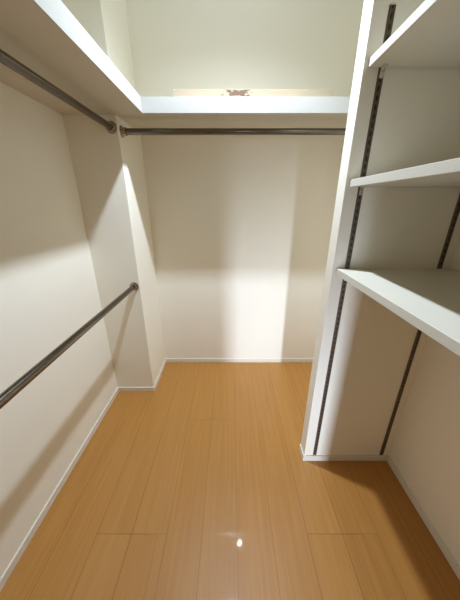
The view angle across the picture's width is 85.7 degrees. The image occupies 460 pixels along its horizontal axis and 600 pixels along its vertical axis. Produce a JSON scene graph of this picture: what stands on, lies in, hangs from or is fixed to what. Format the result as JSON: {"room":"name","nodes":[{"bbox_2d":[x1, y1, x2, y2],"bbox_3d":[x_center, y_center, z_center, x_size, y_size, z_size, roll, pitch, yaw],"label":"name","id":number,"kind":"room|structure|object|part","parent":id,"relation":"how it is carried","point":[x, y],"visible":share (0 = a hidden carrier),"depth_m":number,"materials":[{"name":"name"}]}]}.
{"room":"walk-in closet","nodes":[
{"label":"walk-in closet","id":0,"kind":"room"},
{"bbox_2d":[0,82,117,577],"bbox_3d":[-0.945,-0.226,0.762,0.100,2.670,2.585,0,21,0],"label":"wall","id":1,"kind":"structure","parent":0,"point":[49,289],"depth_m":1.17,"materials":[{"name":"white paint"}]},
{"bbox_2d":[0,387,118,591],"bbox_3d":[-0.891,1.090,1.008,0.007,0.040,2.093,0,21,0],"label":"baseboard","id":2,"kind":"structure","parent":1,"relation":"attached to","point":[17,556],"depth_m":1.22,"materials":[{"name":"white wood"}]},
{"bbox_2d":[0,0,143,114],"bbox_3d":[-0.676,-0.644,0.337,0.436,0.070,2.091,0,21,0],"label":"shelf","id":3,"kind":"object","parent":1,"relation":"attached to","point":[44,36],"visible":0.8,"depth_m":0.83,"materials":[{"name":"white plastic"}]},
{"bbox_2d":[61,0,164,386],"bbox_3d":[-0.752,-0.585,1.692,0.286,2.670,0.392,0,21,0],"label":"wall column","id":4,"kind":"structure","parent":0,"point":[109,170],"depth_m":1.56,"materials":[{"name":"white paint"}]},
{"bbox_2d":[118,387,154,391],"bbox_3d":[-0.745,0.713,1.980,0.286,0.040,0.007,0,21,0],"label":"baseboard","id":5,"kind":"structure","parent":4,"relation":"attached to","point":[121,389],"depth_m":1.98,"materials":[{"name":"white wood"}]},
{"bbox_2d":[154,359,165,389],"bbox_3d":[-0.606,0.641,2.167,0.007,0.040,0.392,0,21,0],"label":"baseboard","id":6,"kind":"structure","parent":4,"relation":"attached to","point":[164,363],"depth_m":2.14,"materials":[{"name":"white wood"}]},
{"bbox_2d":[119,125,345,137],"bbox_3d":[0.156,-0.946,1.393,1.530,0.060,0.060,0,21,0],"label":"hanging rod","id":7,"kind":"object","parent":4,"relation":"attached to","point":[124,131],"visible":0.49,"depth_m":1.38,"materials":[{"name":"metal"}]},
{"bbox_2d":[0,362,459,599],"bbox_3d":[0.000,1.671,-0.327,3.200,0.080,5.985,0,21,0],"label":"floor","id":8,"kind":"structure","parent":0,"point":[198,486],"depth_m":1.21,"materials":[{"name":"brown wood"}]},
{"bbox_2d":[126,0,363,358],"bbox_3d":[0.013,-0.674,1.921,1.816,2.670,0.100,0,21,0],"label":"wall","id":9,"kind":"structure","parent":0,"point":[241,225],"depth_m":1.79,"materials":[{"name":"white paint"}]},
{"bbox_2d":[117,89,349,127],"bbox_3d":[0.156,-1.107,1.473,1.528,0.113,0.422,0,21,0],"label":"shelf","id":10,"kind":"object","parent":9,"relation":"attached to","point":[158,111],"depth_m":1.30,"materials":[{"name":"white wood"}]},
{"bbox_3d":[0.118,-1.083,1.313,0.834,0.043,0.032,0,21,0],"label":"wooden strip","id":11,"kind":"part","parent":10,"relation":"part of","materials":[{"name":"white wood"}]},
{"bbox_2d":[166,359,312,361],"bbox_3d":[0.160,0.572,2.346,1.523,0.040,0.007,0,21,0],"label":"baseboard","id":12,"kind":"structure","parent":9,"relation":"attached to","point":[167,360],"depth_m":2.34,"materials":[{"name":"white wood"}]},
{"bbox_2d":[301,0,459,460],"bbox_3d":[0.672,-0.319,1.004,0.497,2.670,0.081,0,21,0],"label":"wall","id":13,"kind":"structure","parent":0,"point":[417,123],"depth_m":0.99,"materials":[{"name":"white paint"}]},
{"bbox_2d":[299,444,303,458],"bbox_3d":[0.427,0.906,1.482,0.007,0.040,0.074,0,21,0],"label":"baseboard","id":14,"kind":"structure","parent":13,"relation":"attached to","point":[300,446],"depth_m":1.47,"materials":[{"name":"white wood"}]},
{"bbox_2d":[313,4,395,454],"bbox_3d":[0.490,0.005,1.091,0.019,1.912,0.004,0,21,0],"label":"shelf standard","id":15,"kind":"object","parent":13,"relation":"attached to","point":[390,18],"visible":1,"depth_m":0.96,"materials":[{"name":"brown metal"}]},
{"bbox_2d":[359,187,364,195],"bbox_3d":[0.490,-0.403,0.919,0.013,0.030,0.029,0,21,0],"label":"clip","id":16,"kind":"object","parent":15,"relation":"attached to","point":[361,188],"visible":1,"depth_m":0.93,"materials":[{"name":"metal"}]},
{"bbox_2d":[379,64,388,79],"bbox_3d":[0.490,-0.729,0.793,0.013,0.030,0.029,0,21,0],"label":"clip","id":17,"kind":"object","parent":15,"relation":"attached to","point":[384,66],"visible":1,"depth_m":0.80,"materials":[{"name":"metal"}]},
{"bbox_2d":[379,194,459,454],"bbox_3d":[0.876,0.005,1.091,0.019,1.912,0.004,0,21,0],"label":"shelf standard","id":18,"kind":"object","parent":13,"relation":"attached to","point":[457,208],"visible":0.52,"depth_m":1.18,"materials":[{"name":"brown metal"}]},
{"bbox_2d":[389,237,459,567],"bbox_3d":[0.971,-0.226,0.762,0.100,2.670,2.585,0,21,0],"label":"wall","id":19,"kind":"structure","parent":0,"point":[425,448],"depth_m":1.11,"materials":[{"name":"white paint"}]},
{"bbox_2d":[336,269,459,355],"bbox_3d":[0.682,0.153,0.335,0.474,0.025,1.510,0,21,0],"label":"shelf","id":20,"kind":"object","parent":19,"relation":"attached to","point":[428,300],"visible":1,"depth_m":0.75,"materials":[{"name":"white laminate"}]},
{"bbox_2d":[350,158,459,186],"bbox_3d":[0.682,-0.160,0.214,0.474,0.025,1.510,0,21,0],"label":"shelf","id":21,"kind":"object","parent":19,"relation":"attached to","point":[446,173],"visible":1,"depth_m":0.66,"materials":[{"name":"white laminate"}]},
{"bbox_2d":[369,0,459,66],"bbox_3d":[0.682,-0.486,0.087,0.474,0.025,1.510,0,21,0],"label":"shelf","id":22,"kind":"object","parent":19,"relation":"attached to","point":[430,37],"visible":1,"depth_m":0.67,"materials":[{"name":"white laminate"}]},
{"bbox_2d":[387,456,459,580],"bbox_3d":[0.917,1.195,0.736,0.007,0.040,1.511,0,21,0],"label":"baseboard","id":23,"kind":"structure","parent":19,"relation":"attached to","point":[445,551],"depth_m":1.15,"materials":[{"name":"white wood"}]},
{"bbox_3d":[-0.772,0.259,-0.489,0.445,2.670,0.100,0,21,0],"label":"wall","id":24,"kind":"structure","parent":0,"visible":0},
{"bbox_2d":[0,49,116,133],"bbox_3d":[-0.643,-0.558,0.370,0.060,0.060,2.093,0,21,0],"label":"hanging rod","id":25,"kind":"object","parent":24,"relation":"attached to","point":[6,59],"visible":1,"depth_m":0.87,"materials":[{"name":"metal"}]},
{"bbox_2d":[0,282,138,408],"bbox_3d":[-0.646,0.286,0.697,0.060,0.060,2.093,0,21,0],"label":"hanging rod","id":26,"kind":"object","parent":24,"relation":"attached to","point":[29,376],"visible":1,"depth_m":0.91,"materials":[{"name":"metal"}]}
]}

